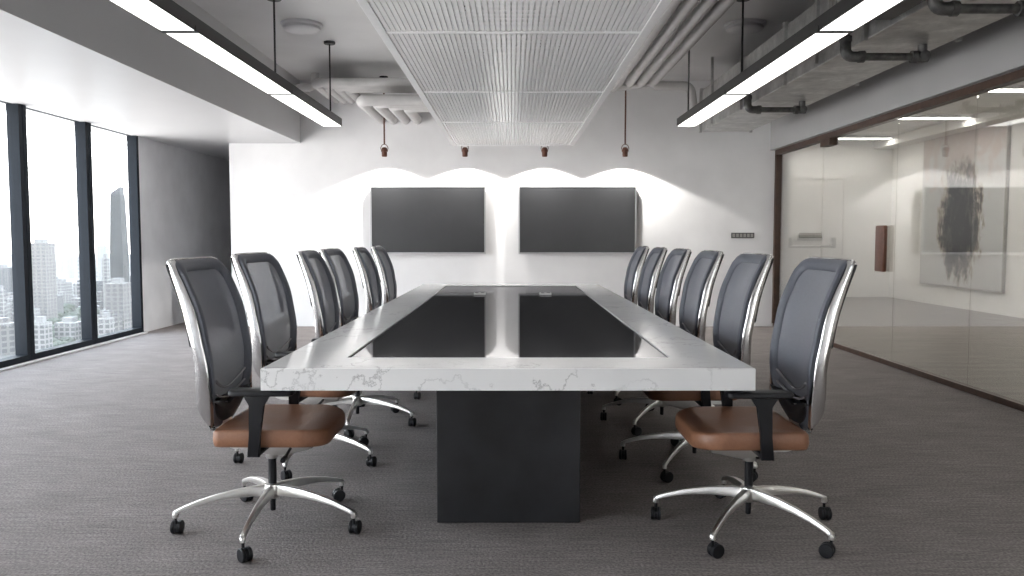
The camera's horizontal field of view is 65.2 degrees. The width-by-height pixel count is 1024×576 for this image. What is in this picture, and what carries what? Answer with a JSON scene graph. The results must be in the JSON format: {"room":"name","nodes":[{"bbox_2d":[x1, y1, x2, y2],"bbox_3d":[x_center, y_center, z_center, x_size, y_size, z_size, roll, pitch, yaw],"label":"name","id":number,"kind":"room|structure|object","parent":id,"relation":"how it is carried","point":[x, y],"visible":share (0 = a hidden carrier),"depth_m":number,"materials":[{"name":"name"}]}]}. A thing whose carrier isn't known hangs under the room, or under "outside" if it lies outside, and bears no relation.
{"room":"office","nodes":[
{"label":"office","id":0,"kind":"room"},
{"bbox_2d":[0,254,129,358],"bbox_3d":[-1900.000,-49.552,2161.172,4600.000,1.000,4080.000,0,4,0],"label":"ground","id":1,"kind":"structure","parent":0,"point":[8,257],"depth_m":3140.72,"materials":[{"name":"white"}]},
{"bbox_2d":[0,285,6,316],"bbox_3d":[-447.647,19.845,702.646,4.384,44.255,4.384,0,4,0],"label":"apartment tower","id":2,"kind":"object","parent":1,"relation":"on","point":[3,313],"visible":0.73,"depth_m":700.79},
{"bbox_2d":[0,260,10,267],"bbox_3d":[-1068.587,-38.811,1680.425,18.527,38.135,22.802,0,4,-2],"label":"building","id":3,"kind":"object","parent":1,"relation":"on","point":[1,261],"visible":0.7,"depth_m":1679.87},
{"bbox_2d":[0,264,12,292],"bbox_3d":[-574.549,1.414,901.881,16.882,55.942,16.882,0,4,0],"label":"apartment tower","id":4,"kind":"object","parent":1,"relation":"on","point":[6,280],"visible":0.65,"depth_m":897.64,"materials":[{"name":"concrete"}]},
{"bbox_2d":[0,264,7,267],"bbox_3d":[-574.549,-24.506,900.245,8.441,4.000,8.441,0,4,0],"label":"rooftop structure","id":5,"kind":"object","parent":4,"relation":"on","point":[1,265],"depth_m":898.29},
{"bbox_2d":[0,317,14,355],"bbox_3d":[-379.346,35.433,595.265,19.079,26.671,16.694,1,4,21],"label":"building","id":6,"kind":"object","parent":1,"relation":"on","point":[7,332],"visible":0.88,"depth_m":589.84,"materials":[{"name":"concrete"}]},
{"bbox_2d":[6,303,12,321],"bbox_3d":[-464.327,26.020,728.058,11.794,28.728,14.516,-1,4,-11],"label":"building","id":7,"kind":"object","parent":1,"relation":"on","point":[8,305],"visible":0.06,"depth_m":730.66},
{"bbox_2d":[6,295,13,312],"bbox_3d":[-508.034,21.022,820.151,13.859,27.100,17.057,1,4,22],"label":"building","id":8,"kind":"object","parent":1,"relation":"on","point":[9,300],"visible":0.14,"depth_m":810.55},
{"bbox_2d":[33,305,39,319],"bbox_3d":[-428.855,28.541,712.464,10.234,25.662,12.596,0,4,1],"label":"building","id":9,"kind":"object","parent":1,"relation":"on","point":[36,310],"visible":0.11,"depth_m":712.87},
{"bbox_2d":[34,316,52,350],"bbox_3d":[-331.245,35.334,563.345,9.846,30.891,9.846,0,4,0],"label":"apartment tower","id":10,"kind":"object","parent":1,"relation":"on","point":[42,328],"visible":0.72,"depth_m":558.85,"materials":[{"name":"concrete"}]},
{"bbox_2d":[31,239,57,319],"bbox_3d":[-446.754,-4.264,761.244,17.073,84.994,17.073,0,4,0],"label":"apartment tower","id":11,"kind":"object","parent":1,"relation":"on","point":[43,253],"visible":0.81,"depth_m":753.86,"materials":[{"name":"concrete"}]},
{"bbox_2d":[34,239,47,242],"bbox_3d":[-446.754,-44.680,758.693,8.537,4.000,8.537,0,4,0],"label":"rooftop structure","id":12,"kind":"object","parent":11,"relation":"on","point":[35,240],"depth_m":754.59},
{"bbox_2d":[46,317,61,323],"bbox_3d":[-420.873,33.422,736.503,19.708,12.890,18.764,-2,4,-24],"label":"tree","id":13,"kind":"object","parent":1,"relation":"on","point":[55,319],"visible":0.23,"depth_m":732.09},
{"bbox_2d":[57,295,63,312],"bbox_3d":[-475.820,19.299,822.851,18.498,30.200,18.498,0,4,0],"label":"apartment tower","id":14,"kind":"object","parent":1,"relation":"on","point":[60,308],"visible":0.08,"depth_m":826.74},
{"bbox_2d":[53,340,68,345],"bbox_3d":[-335.017,43.849,592.975,15.536,10.161,14.792,2,4,32],"label":"tree","id":15,"kind":"object","parent":1,"relation":"on","point":[58,342],"visible":0.26,"depth_m":589.98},
{"bbox_2d":[56,260,66,273],"bbox_3d":[-1073.434,-49.705,1900.645,28.498,32.132,28.498,0,4,0],"label":"apartment tower","id":16,"kind":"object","parent":1,"relation":"on","point":[61,266],"visible":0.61,"depth_m":1887.35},
{"bbox_2d":[57,291,70,303],"bbox_3d":[-522.927,15.924,930.575,11.426,23.362,14.063,1,4,16],"label":"building","id":17,"kind":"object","parent":1,"relation":"on","point":[66,296],"visible":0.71,"depth_m":929.07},
{"bbox_2d":[56,279,72,294],"bbox_3d":[-565.857,5.763,1002.355,20.030,34.601,20.030,0,4,0],"label":"apartment tower","id":18,"kind":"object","parent":1,"relation":"on","point":[62,285],"visible":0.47,"depth_m":996.26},
{"bbox_2d":[59,336,75,342],"bbox_3d":[-346.427,42.450,622.764,14.066,9.200,13.393,0,4,7],"label":"tree","id":19,"kind":"object","parent":1,"relation":"on","point":[68,339],"visible":0.43,"depth_m":620.11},
{"bbox_2d":[54,317,81,340],"bbox_3d":[-355.257,34.522,643.453,16.075,22.418,16.075,0,4,0],"label":"apartment tower","id":20,"kind":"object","parent":1,"relation":"on","point":[69,326],"visible":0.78,"depth_m":635.59,"materials":[{"name":"concrete"}]},
{"bbox_2d":[62,317,77,322],"bbox_3d":[-355.257,25.331,642.873,8.038,4.000,8.038,0,4,0],"label":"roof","id":21,"kind":"object","parent":20,"relation":"on","point":[64,319],"depth_m":639.01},
{"bbox_2d":[64,308,72,313],"bbox_3d":[-485.044,26.629,868.504,15.009,9.817,14.290,0,4,4],"label":"tree","id":22,"kind":"object","parent":1,"relation":"on","point":[66,310],"visible":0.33,"depth_m":865.57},
{"bbox_2d":[63,303,75,310],"bbox_3d":[-495.918,23.397,889.263,19.872,13.651,20.872,1,4,20],"label":"tree","id":23,"kind":"object","parent":1,"relation":"on","point":[65,305],"visible":0.38,"depth_m":886.31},
{"bbox_2d":[61,314,79,318],"bbox_3d":[-423.374,31.653,767.464,18.225,12.520,19.142,0,4,4],"label":"tree","id":24,"kind":"object","parent":1,"relation":"on","point":[73,315],"visible":0.19,"depth_m":765.36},
{"bbox_2d":[64,312,79,316],"bbox_3d":[-449.420,29.622,815.623,15.292,10.505,16.062,0,4,2],"label":"tree","id":25,"kind":"object","parent":1,"relation":"on","point":[68,313],"visible":0.32,"depth_m":812.93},
{"bbox_2d":[68,245,78,277],"bbox_3d":[-931.462,-64.854,1699.291,14.869,87.740,14.869,0,4,0],"label":"apartment tower","id":26,"kind":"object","parent":1,"relation":"on","point":[73,256],"visible":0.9,"depth_m":1693.88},
{"bbox_2d":[71,295,79,308],"bbox_3d":[-535.439,16.768,975.553,28.374,16.011,15.279,1,4,12],"label":"building","id":27,"kind":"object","parent":1,"relation":"on","point":[74,298],"visible":0.36,"depth_m":966.79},
{"bbox_2d":[73,280,79,297],"bbox_3d":[-562.340,4.327,1055.344,22.886,30.790,20.026,-1,4,-8],"label":"building","id":28,"kind":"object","parent":1,"relation":"on","point":[76,286],"visible":0.18,"depth_m":1044.33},
{"bbox_2d":[74,259,97,278],"bbox_3d":[-886.842,-42.359,1667.466,33.493,46.849,29.306,1,4,10],"label":"building","id":29,"kind":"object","parent":1,"relation":"on","point":[76,262],"visible":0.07,"depth_m":1655.85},
{"bbox_2d":[77,301,102,309],"bbox_3d":[-504.925,19.644,957.329,24.264,12.566,13.065,0,4,7],"label":"building","id":30,"kind":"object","parent":1,"relation":"on","point":[100,303],"visible":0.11,"depth_m":956.00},
{"bbox_2d":[96,289,102,300],"bbox_3d":[-500.703,12.559,985.198,16.738,23.197,14.646,0,4,-7],"label":"building","id":31,"kind":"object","parent":1,"relation":"on","point":[99,293],"visible":0.25,"depth_m":977.47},
{"bbox_2d":[96,281,102,291],"bbox_3d":[-523.965,6.328,1022.383,21.968,30.948,19.222,-1,4,-15],"label":"building","id":32,"kind":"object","parent":1,"relation":"on","point":[99,284],"visible":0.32,"depth_m":1013.19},
{"bbox_2d":[97,244,109,280],"bbox_3d":[-796.498,-49.018,1560.012,15.579,73.680,15.579,0,4,0],"label":"apartment tower","id":33,"kind":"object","parent":1,"relation":"on","point":[102,249],"visible":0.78,"depth_m":1552.11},
{"bbox_2d":[102,254,109,309],"bbox_3d":[-406.347,0.824,801.645,4.998,69.748,4.998,0,4,0],"label":"apartment tower","id":34,"kind":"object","parent":1,"relation":"on","point":[105,261],"visible":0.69,"depth_m":798.76,"materials":[{"name":"concrete"}]},
{"bbox_2d":[98,312,114,334],"bbox_3d":[-285.090,33.924,563.256,7.734,33.716,7.734,0,4,0],"label":"apartment tower","id":35,"kind":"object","parent":1,"relation":"on","point":[106,324],"visible":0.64,"depth_m":559.13,"materials":[{"name":"concrete"}]},
{"bbox_2d":[97,310,122,335],"bbox_3d":[-305.698,32.517,605.455,12.595,31.208,15.502,2,4,23],"label":"building","id":36,"kind":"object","parent":1,"relation":"on","point":[118,317],"visible":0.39,"depth_m":604.93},
{"bbox_2d":[104,278,131,329],"bbox_3d":[-315.703,18.855,642.464,14.423,53.814,14.423,0,4,0],"label":"apartment tower","id":37,"kind":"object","parent":1,"relation":"on","point":[118,299],"visible":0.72,"depth_m":635.28,"materials":[{"name":"concrete"}]},
{"bbox_2d":[111,278,124,282],"bbox_3d":[-315.703,-6.003,640.895,7.212,4.000,7.212,0,4,0],"label":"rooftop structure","id":38,"kind":"object","parent":37,"relation":"on","point":[113,280],"depth_m":637.30},
{"bbox_2d":[110,187,129,281],"bbox_3d":[-441.456,-41.862,899.149,14.323,142.664,14.324,0,4,0],"label":"skyscraper","id":39,"kind":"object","parent":1,"relation":"on","point":[119,250],"visible":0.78,"depth_m":892.17,"materials":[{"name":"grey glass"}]},
{"bbox_2d":[102,312,110,317],"bbox_3d":[-285.090,19.096,562.320,3.867,4.000,3.867,0,4,0],"label":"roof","id":40,"kind":"object","parent":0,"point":[105,314],"depth_m":560.49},
{"bbox_2d":[138,136,231,331],"bbox_3d":[-4.165,-1.208,12.158,1.130,3.280,4.380,0,4,0],"label":"wall","id":41,"kind":"structure","parent":0,"point":[185,194],"depth_m":11.02,"materials":[{"name":"grey paint"}]},
{"bbox_2d":[0,332,147,371],"bbox_3d":[-4.604,0.974,3.468,0.059,0.018,13.200,0,4,0],"label":"sill","id":42,"kind":"structure","parent":41,"relation":"attached to","point":[141,333],"depth_m":8.24,"materials":[{"name":"stone"}]},
{"bbox_2d":[88,123,143,343],"bbox_3d":[-4.692,-0.631,9.409,0.115,2.475,1.172,0,4,0],"label":"window","id":43,"kind":"structure","parent":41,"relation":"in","point":[132,140],"depth_m":9.90,"materials":[{"name":"grey metal"}]},
{"bbox_2d":[229,81,774,325],"bbox_3d":[-0.100,-1.226,12.438,7.360,3.280,3.420,0,4,0],"label":"wall","id":44,"kind":"structure","parent":0,"point":[695,189],"depth_m":10.71,"materials":[{"name":"white paint"}]},
{"bbox_2d":[373,106,426,123],"bbox_3d":[-0.565,-2.422,9.939,2.162,0.575,1.415,0,4,0],"label":"conduit pipe","id":45,"kind":"object","parent":44,"relation":"attached to","point":[384,111],"visible":0.16,"depth_m":9.67,"materials":[{"name":"metal"}]},
{"bbox_2d":[389,108,427,123],"bbox_3d":[-0.485,-2.427,10.014,2.002,0.575,1.265,0,4,0],"label":"conduit pipe","id":46,"kind":"object","parent":44,"relation":"attached to","point":[399,113],"visible":0.22,"depth_m":9.82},
{"bbox_2d":[404,110,428,123],"bbox_3d":[-0.405,-2.432,10.088,1.842,0.575,1.115,0,4,0],"label":"conduit pipe","id":47,"kind":"object","parent":44,"relation":"attached to","point":[413,115],"visible":0.17,"depth_m":10.00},
{"bbox_2d":[370,186,485,253],"bbox_3d":[-1.119,-0.903,10.695,1.538,0.898,0.097,0,4,0],"label":"wall screen","id":48,"kind":"object","parent":44,"relation":"attached to","point":[403,219],"visible":0.94,"depth_m":10.65,"materials":[{"name":"black plastic"}]},
{"bbox_2d":[356,55,553,123],"bbox_3d":[-0.645,-2.418,9.864,2.322,0.575,1.565,0,4,0],"label":"conduit pipe","id":49,"kind":"object","parent":44,"relation":"attached to","point":[366,102],"visible":0.46,"depth_m":9.12,"materials":[{"name":"metal"}]},
{"bbox_2d":[345,0,682,101],"bbox_3d":[-0.385,-2.172,5.363,3.392,0.112,10.579,0,4,0],"label":"conduit pipe","id":50,"kind":"object","parent":44,"relation":"attached to","point":[674,4],"visible":0.33,"depth_m":7.67,"materials":[{"name":"metal"}]},
{"bbox_2d":[334,0,700,103],"bbox_3d":[-0.370,-2.172,5.363,3.632,0.112,10.579,0,4,0],"label":"conduit pipe","id":51,"kind":"object","parent":44,"relation":"attached to","point":[686,7],"visible":0.46,"depth_m":7.59,"materials":[{"name":"metal"}]},
{"bbox_2d":[323,0,718,103],"bbox_3d":[-0.355,-2.172,5.363,3.872,0.112,10.579,0,4,0],"label":"conduit pipe","id":52,"kind":"object","parent":44,"relation":"attached to","point":[703,7],"visible":0.39,"depth_m":7.62,"materials":[{"name":"metal"}]},
{"bbox_2d":[311,0,736,103],"bbox_3d":[-0.340,-2.172,5.363,4.112,0.112,10.579,0,4,0],"label":"conduit pipe","id":53,"kind":"object","parent":44,"relation":"attached to","point":[721,6],"visible":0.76,"depth_m":8.95,"materials":[{"name":"metal"}]},
{"bbox_2d":[518,186,636,253],"bbox_3d":[0.872,-0.903,10.695,1.569,0.898,0.097,0,4,0],"label":"wall screen","id":54,"kind":"object","parent":44,"relation":"attached to","point":[552,219],"visible":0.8,"depth_m":10.65,"materials":[{"name":"black plastic"}]},
{"bbox_2d":[731,233,753,237],"bbox_3d":[3.100,-0.707,10.747,0.310,0.072,0.018,0,4,0],"label":"switch panel","id":55,"kind":"object","parent":44,"relation":"attached to","point":[733,235],"visible":1,"depth_m":10.74,"materials":[{"name":"grey plastic"}]},
{"bbox_2d":[191,0,814,80],"bbox_3d":[0.495,-2.414,3.645,6.730,0.200,14.380,0,4,0],"label":"ceiling","id":56,"kind":"structure","parent":0,"point":[358,51],"depth_m":8.29,"materials":[{"name":"paint"}]},
{"bbox_2d":[0,0,300,160],"bbox_3d":[-3.910,-2.114,5.428,2.180,1.025,17.500,0,4,0],"label":"soffit","id":57,"kind":"structure","parent":56,"relation":"attached to","point":[95,62],"depth_m":6.93,"materials":[{"name":"paint"}]},
{"bbox_2d":[109,0,341,125],"bbox_3d":[-1.942,-1.926,4.503,0.213,0.883,8.270,0,4,0],"label":"lamp","id":58,"kind":"object","parent":56,"relation":"hanging from","point":[167,16],"visible":1,"depth_m":5.32,"materials":[{"name":"black metal"}]},
{"bbox_2d":[110,0,193,30],"bbox_3d":[-1.942,-1.440,3.606,0.193,0.020,2.128,0,4,0],"label":"diffuser","id":59,"kind":"object","parent":58,"relation":"attached to","point":[157,13],"depth_m":4.34,"materials":[{"name":"white"}]},
{"bbox_2d":[166,33,290,93],"bbox_3d":[-1.942,-1.572,5.692,0.193,0.020,2.028,0,4,0],"label":"diffuser","id":60,"kind":"object","parent":58,"relation":"attached to","point":[208,45],"depth_m":5.47,"materials":[{"name":"white"}]},
{"bbox_2d":[271,95,339,125],"bbox_3d":[-1.942,-1.698,7.683,0.193,0.020,1.938,0,4,0],"label":"diffuser","id":61,"kind":"object","parent":58,"relation":"attached to","point":[300,103],"depth_m":7.55,"materials":[{"name":"white"}]},
{"bbox_2d":[281,18,322,34],"bbox_3d":[-2.050,-2.539,7.806,0.400,0.075,0.400,0,4,0],"label":"ceiling speaker","id":62,"kind":"object","parent":56,"relation":"attached to","point":[299,26],"visible":1,"depth_m":7.70,"materials":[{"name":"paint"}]},
{"bbox_2d":[295,72,318,94],"bbox_3d":[-2.620,-2.623,10.370,0.340,0.230,0.529,0,4,0],"label":"pipe","id":63,"kind":"object","parent":56,"relation":"attached to","point":[305,88],"visible":0.72,"depth_m":10.12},
{"bbox_2d":[379,76,387,156],"bbox_3d":[-1.660,-2.223,10.381,0.110,1.030,0.110,0,4,0],"label":"pendant spot","id":64,"kind":"object","parent":56,"relation":"hanging from","point":[384,150],"visible":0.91,"depth_m":10.38,"materials":[{"name":"brown metal"}]},
{"bbox_2d":[461,146,468,156],"bbox_3d":[-0.612,-2.223,10.381,0.110,1.030,0.110,0,4,0],"label":"pendant spot","id":65,"kind":"object","parent":56,"relation":"hanging from","point":[464,149],"visible":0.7,"depth_m":10.38,"materials":[{"name":"brown metal"}]},
{"bbox_2d":[356,0,671,145],"bbox_3d":[0.010,-1.916,5.125,1.470,0.981,8.928,0,4,0],"label":"ceiling panel","id":66,"kind":"object","parent":56,"relation":"hanging from","point":[541,107],"visible":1,"depth_m":4.92,"materials":[{"name":"metal"}]},
{"bbox_2d":[541,146,548,156],"bbox_3d":[0.425,-2.223,10.381,0.110,1.030,0.110,0,4,0],"label":"pendant spot","id":67,"kind":"object","parent":56,"relation":"hanging from","point":[544,150],"visible":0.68,"depth_m":10.38,"materials":[{"name":"brown metal"}]},
{"bbox_2d":[621,91,628,156],"bbox_3d":[1.472,-2.223,10.381,0.110,1.030,0.110,0,4,0],"label":"pendant spot","id":68,"kind":"object","parent":56,"relation":"hanging from","point":[625,150],"visible":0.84,"depth_m":10.38,"materials":[{"name":"brown metal"}]},
{"bbox_2d":[652,81,696,127],"bbox_3d":[2.080,-2.435,10.453,0.675,0.617,0.387,0,4,0],"label":"pipe","id":69,"kind":"object","parent":56,"relation":"attached to","point":[662,85],"visible":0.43,"depth_m":10.26,"materials":[{"name":"metal"}]},
{"bbox_2d":[724,18,765,34],"bbox_3d":[2.270,-2.539,7.806,0.400,0.075,0.400,0,4,0],"label":"ceiling speaker","id":70,"kind":"object","parent":56,"relation":"attached to","point":[751,25],"visible":0.95,"depth_m":7.70,"materials":[{"name":"paint"}]},
{"bbox_2d":[677,0,903,125],"bbox_3d":[1.885,-1.926,4.503,0.213,0.883,8.270,0,4,0],"label":"lamp","id":71,"kind":"object","parent":56,"relation":"hanging from","point":[842,19],"visible":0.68,"depth_m":5.29,"materials":[{"name":"black metal"}]},
{"bbox_2d":[679,95,745,125],"bbox_3d":[1.885,-1.698,7.683,0.193,0.020,1.938,0,4,0],"label":"diffuser","id":72,"kind":"object","parent":71,"relation":"attached to","point":[715,104],"depth_m":7.53,"materials":[{"name":"white"}]},
{"bbox_2d":[726,33,847,93],"bbox_3d":[1.885,-1.572,5.692,0.193,0.020,2.028,0,4,0],"label":"diffuser","id":73,"kind":"object","parent":71,"relation":"attached to","point":[806,45],"depth_m":5.47,"materials":[{"name":"white"}]},
{"bbox_2d":[820,0,901,30],"bbox_3d":[1.885,-1.440,3.606,0.193,0.020,2.128,0,4,0],"label":"diffuser","id":74,"kind":"object","parent":71,"relation":"attached to","point":[854,14],"depth_m":4.34,"materials":[{"name":"white"}]},
{"bbox_2d":[699,0,1023,132],"bbox_3d":[2.625,-2.010,5.109,0.646,0.792,9.450,0,4,0],"label":"ventilation duct","id":75,"kind":"object","parent":56,"relation":"hanging from","point":[825,73],"visible":0.62,"depth_m":6.24,"materials":[{"name":"metal"}]},
{"bbox_2d":[743,93,806,113],"bbox_3d":[2.512,-1.818,7.646,0.596,0.307,0.090,0,4,0],"label":"pipe","id":76,"kind":"object","parent":75,"relation":"attached to","point":[801,109],"visible":0.79,"depth_m":7.63,"materials":[{"name":"metal"}]},
{"bbox_2d":[839,33,930,62],"bbox_3d":[2.512,-1.676,5.400,0.596,0.307,0.090,0,4,0],"label":"pipe","id":77,"kind":"object","parent":75,"relation":"attached to","point":[922,54],"visible":0.77,"depth_m":5.39,"materials":[{"name":"metal"}]},
{"bbox_2d":[927,0,1023,16],"bbox_3d":[2.512,-1.604,4.262,0.596,0.307,0.090,0,4,0],"label":"pipe","id":78,"kind":"object","parent":75,"relation":"attached to","point":[938,7],"visible":1,"depth_m":4.25,"materials":[{"name":"metal"}]},
{"bbox_2d":[829,0,924,19],"bbox_3d":[2.186,-1.927,4.012,0.218,0.820,2.450,0,4,0],"label":"box","id":79,"kind":"object","parent":56,"relation":"hanging from","point":[905,5],"visible":0.13,"depth_m":4.47,"materials":[{"name":"black metal"}]},
{"bbox_2d":[0,297,1023,575],"bbox_3d":[1.400,0.891,6.519,12.800,0.200,19.700,0,4,0],"label":"floor","id":80,"kind":"structure","parent":0,"point":[100,446],"depth_m":3.94,"materials":[{"name":"grey carpet"}]},
{"bbox_2d":[0,100,30,367],"bbox_3d":[-4.692,-0.483,7.054,0.115,2.475,1.172,0,4,0],"label":"window","id":81,"kind":"structure","parent":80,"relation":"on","point":[13,110],"depth_m":7.58,"materials":[{"name":"grey metal"}]},
{"bbox_2d":[22,105,94,359],"bbox_3d":[-4.692,-0.557,8.231,0.115,2.475,1.172,0,4,0],"label":"window","id":82,"kind":"structure","parent":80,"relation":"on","point":[81,128],"depth_m":8.72,"materials":[{"name":"grey metal"}]},
{"bbox_2d":[165,256,361,562],"bbox_3d":[-1.030,0.434,3.301,0.732,1.118,0.784,-1,4,-21],"label":"chair","id":83,"kind":"object","parent":80,"relation":"on","point":[210,301],"visible":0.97,"depth_m":3.24,"materials":[{"name":"grey"}]},
{"bbox_2d":[230,252,376,479],"bbox_3d":[-1.122,0.371,4.287,0.732,1.118,0.784,-1,4,-16],"label":"chair","id":84,"kind":"object","parent":80,"relation":"on","point":[264,285],"visible":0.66,"depth_m":4.23,"materials":[{"name":"fabric"}]},
{"bbox_2d":[296,250,415,437],"bbox_3d":[-1.030,0.318,5.131,0.732,1.118,0.784,-2,4,-23],"label":"chair","id":85,"kind":"object","parent":80,"relation":"on","point":[319,280],"visible":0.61,"depth_m":5.12,"materials":[{"name":"fabric"}]},
{"bbox_2d":[352,247,381,312],"bbox_3d":[-1.030,0.209,6.859,0.732,1.118,0.784,-1,4,-22],"label":"chair","id":86,"kind":"object","parent":80,"relation":"on","point":[367,267],"visible":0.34,"depth_m":6.63,"materials":[{"name":"fabric"}]},
{"bbox_2d":[319,248,420,406],"bbox_3d":[-1.091,0.263,6.012,0.732,1.118,0.784,-1,4,-18],"label":"chair","id":87,"kind":"object","parent":80,"relation":"on","point":[341,271],"visible":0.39,"depth_m":6.05,"materials":[{"name":"fabric"}]},
{"bbox_2d":[371,246,396,304],"bbox_3d":[-1.030,0.153,7.747,0.732,1.118,0.784,-1,4,-21],"label":"chair","id":88,"kind":"object","parent":80,"relation":"on","point":[383,262],"visible":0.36,"depth_m":7.52,"materials":[{"name":"fabric"}]},
{"bbox_2d":[260,284,755,522],"bbox_3d":[-0.015,0.486,5.629,1.819,0.720,5.348,0,4,0],"label":"conference table","id":89,"kind":"object","parent":80,"relation":"on","point":[508,367],"visible":0.93,"depth_m":3.35,"materials":[{"name":"white stone"}]},
{"bbox_2d":[474,292,485,294],"bbox_3d":[-0.275,0.048,6.817,0.100,0.018,0.070,0,4,0],"label":"cable box","id":90,"kind":"object","parent":89,"relation":"on","point":[475,293],"visible":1,"depth_m":6.78,"materials":[{"name":"white plastic"}]},
{"bbox_2d":[539,292,551,294],"bbox_3d":[0.285,0.048,6.817,0.100,0.018,0.070,0,4,0],"label":"cable box","id":91,"kind":"object","parent":89,"relation":"on","point":[541,293],"visible":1,"depth_m":6.78,"materials":[{"name":"white plastic"}]},
{"bbox_2d":[624,246,649,304],"bbox_3d":[0.995,0.151,7.773,0.732,1.118,0.784,-1,4,-21],"label":"chair","id":92,"kind":"object","parent":80,"relation":"on","point":[636,263],"visible":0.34,"depth_m":7.52,"materials":[{"name":"fabric"}]},
{"bbox_2d":[587,248,691,404],"bbox_3d":[0.995,0.262,6.027,0.732,1.118,0.784,-1,4,-22],"label":"chair","id":93,"kind":"object","parent":80,"relation":"on","point":[672,272],"visible":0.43,"depth_m":5.99,"materials":[{"name":"fabric"}]},
{"bbox_2d":[637,247,666,313],"bbox_3d":[0.995,0.206,6.904,0.732,1.118,0.784,-1,4,-21],"label":"chair","id":94,"kind":"object","parent":80,"relation":"on","point":[651,269],"visible":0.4,"depth_m":6.81,"materials":[{"name":"fabric"}]},
{"bbox_2d":[600,250,723,435],"bbox_3d":[0.995,0.318,5.138,0.732,1.118,0.784,-1,4,-21],"label":"chair","id":95,"kind":"object","parent":80,"relation":"on","point":[700,279],"visible":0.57,"depth_m":5.10,"materials":[{"name":"fabric"}]},
{"bbox_2d":[619,252,773,482],"bbox_3d":[0.995,0.376,4.220,0.732,1.118,0.784,-1,4,-22],"label":"chair","id":96,"kind":"object","parent":80,"relation":"on","point":[740,293],"visible":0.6,"depth_m":4.13,"materials":[{"name":"fabric"}]},
{"bbox_2d":[651,257,856,558],"bbox_3d":[1.005,0.434,3.292,0.732,1.118,0.784,-1,4,-21],"label":"chair","id":97,"kind":"object","parent":80,"relation":"on","point":[811,302],"visible":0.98,"depth_m":3.19,"materials":[{"name":"fabric"}]},
{"bbox_2d":[780,153,789,298],"bbox_3d":[3.650,-1.206,13.391,0.140,3.120,5.320,0,4,0],"label":"wall","id":98,"kind":"structure","parent":0,"point":[786,157],"depth_m":10.74,"materials":[{"name":"white paint"}]},
{"bbox_2d":[790,141,892,296],"bbox_3d":[5.690,-1.380,16.145,4.220,3.120,0.200,0,4,0],"label":"wall","id":99,"kind":"structure","parent":0,"point":[867,169],"depth_m":16.01,"materials":[{"name":"white paint"}]},
{"bbox_2d":[788,176,846,279],"bbox_3d":[5.990,-1.020,15.996,1.380,2.420,0.141,0,4,0],"label":"door","id":100,"kind":"structure","parent":99,"relation":"in","point":[817,204],"depth_m":16.01,"materials":[{"name":"white paint"}]},
{"bbox_2d":[770,14,1023,149],"bbox_3d":[3.585,-1.856,3.680,0.270,0.920,13.980,0,4,0],"label":"ceiling beam","id":101,"kind":"structure","parent":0,"point":[996,49],"depth_m":6.82,"materials":[{"name":"paint"}]},
{"bbox_2d":[772,68,1023,411],"bbox_3d":[3.560,-0.219,3.784,0.090,2.360,13.980,0,4,0],"label":"window","id":102,"kind":"structure","parent":101,"relation":"in","point":[1017,76],"depth_m":7.43,"materials":[{"name":"brown metal"}]},
{"bbox_2d":[820,118,897,359],"bbox_3d":[3.557,-0.501,8.315,0.106,2.252,1.760,0,4,0],"label":"door","id":103,"kind":"structure","parent":102,"relation":"attached to","point":[881,230],"depth_m":7.63,"materials":[{"name":"clear glass"}]},
{"bbox_2d":[838,81,1023,140],"bbox_3d":[5.760,-2.492,7.408,4.080,0.200,17.500,0,4,0],"label":"ceiling","id":104,"kind":"structure","parent":0,"point":[987,101],"depth_m":12.12,"materials":[{"name":"white paint"}]},
{"bbox_2d":[838,135,893,139],"bbox_3d":[5.380,-2.858,15.200,3.640,0.050,0.250,0,4,0],"label":"ceiling light","id":105,"kind":"object","parent":104,"relation":"attached to","point":[847,137],"visible":0.41,"depth_m":15.08,"materials":[{"name":"white"}]},
{"bbox_2d":[838,138,889,138],"bbox_3d":[5.380,-2.859,15.200,3.600,0.041,0.220,0,4,0],"label":"diffuser","id":106,"kind":"object","parent":105,"relation":"attached to","point":[838,138],"depth_m":15.18,"materials":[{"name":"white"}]},
{"bbox_2d":[898,114,973,119],"bbox_3d":[5.380,-2.695,12.605,3.640,0.050,0.250,0,4,0],"label":"ceiling light","id":107,"kind":"object","parent":104,"relation":"attached to","point":[915,116],"visible":0.41,"depth_m":12.49,"materials":[{"name":"white"}]},
{"bbox_2d":[901,118,966,118],"bbox_3d":[5.380,-2.695,12.605,3.600,0.041,0.220,0,4,0],"label":"diffuser","id":108,"kind":"object","parent":107,"relation":"attached to","point":[901,118],"depth_m":12.63,"materials":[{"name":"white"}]},
{"bbox_2d":[990,85,1023,91],"bbox_3d":[5.380,-2.543,10.210,3.640,0.050,0.250,0,4,0],"label":"ceiling light","id":109,"kind":"object","parent":104,"relation":"attached to","point":[1011,88],"visible":0.02,"depth_m":10.16,"materials":[{"name":"white"}]},
{"bbox_2d":[990,89,1023,91],"bbox_3d":[5.380,-2.544,10.210,3.600,0.041,0.220,0,4,0],"label":"diffuser","id":110,"kind":"object","parent":109,"relation":"attached to","point":[997,90],"depth_m":10.22,"materials":[{"name":"white"}]},
{"bbox_2d":[889,119,1023,317],"bbox_3d":[7.700,-0.829,7.412,0.200,3.120,17.300,0,4,0],"label":"wall","id":111,"kind":"structure","parent":0,"point":[907,169],"depth_m":14.63,"materials":[{"name":"white paint"}]},
{"bbox_2d":[874,101,1023,148],"bbox_3d":[7.410,-2.306,7.319,0.380,0.160,17.300,0,4,0],"label":"crown molding","id":112,"kind":"structure","parent":111,"relation":"attached to","point":[1013,112],"depth_m":13.11,"materials":[{"name":"white paint"}]},
{"bbox_2d":[920,122,1011,292],"bbox_3d":[7.573,-1.373,13.490,0.052,2.740,2.490,0,4,0],"label":"painting","id":113,"kind":"object","parent":111,"relation":"attached to","point":[965,193],"visible":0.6,"depth_m":13.29,"materials":[{"name":"fabric"}]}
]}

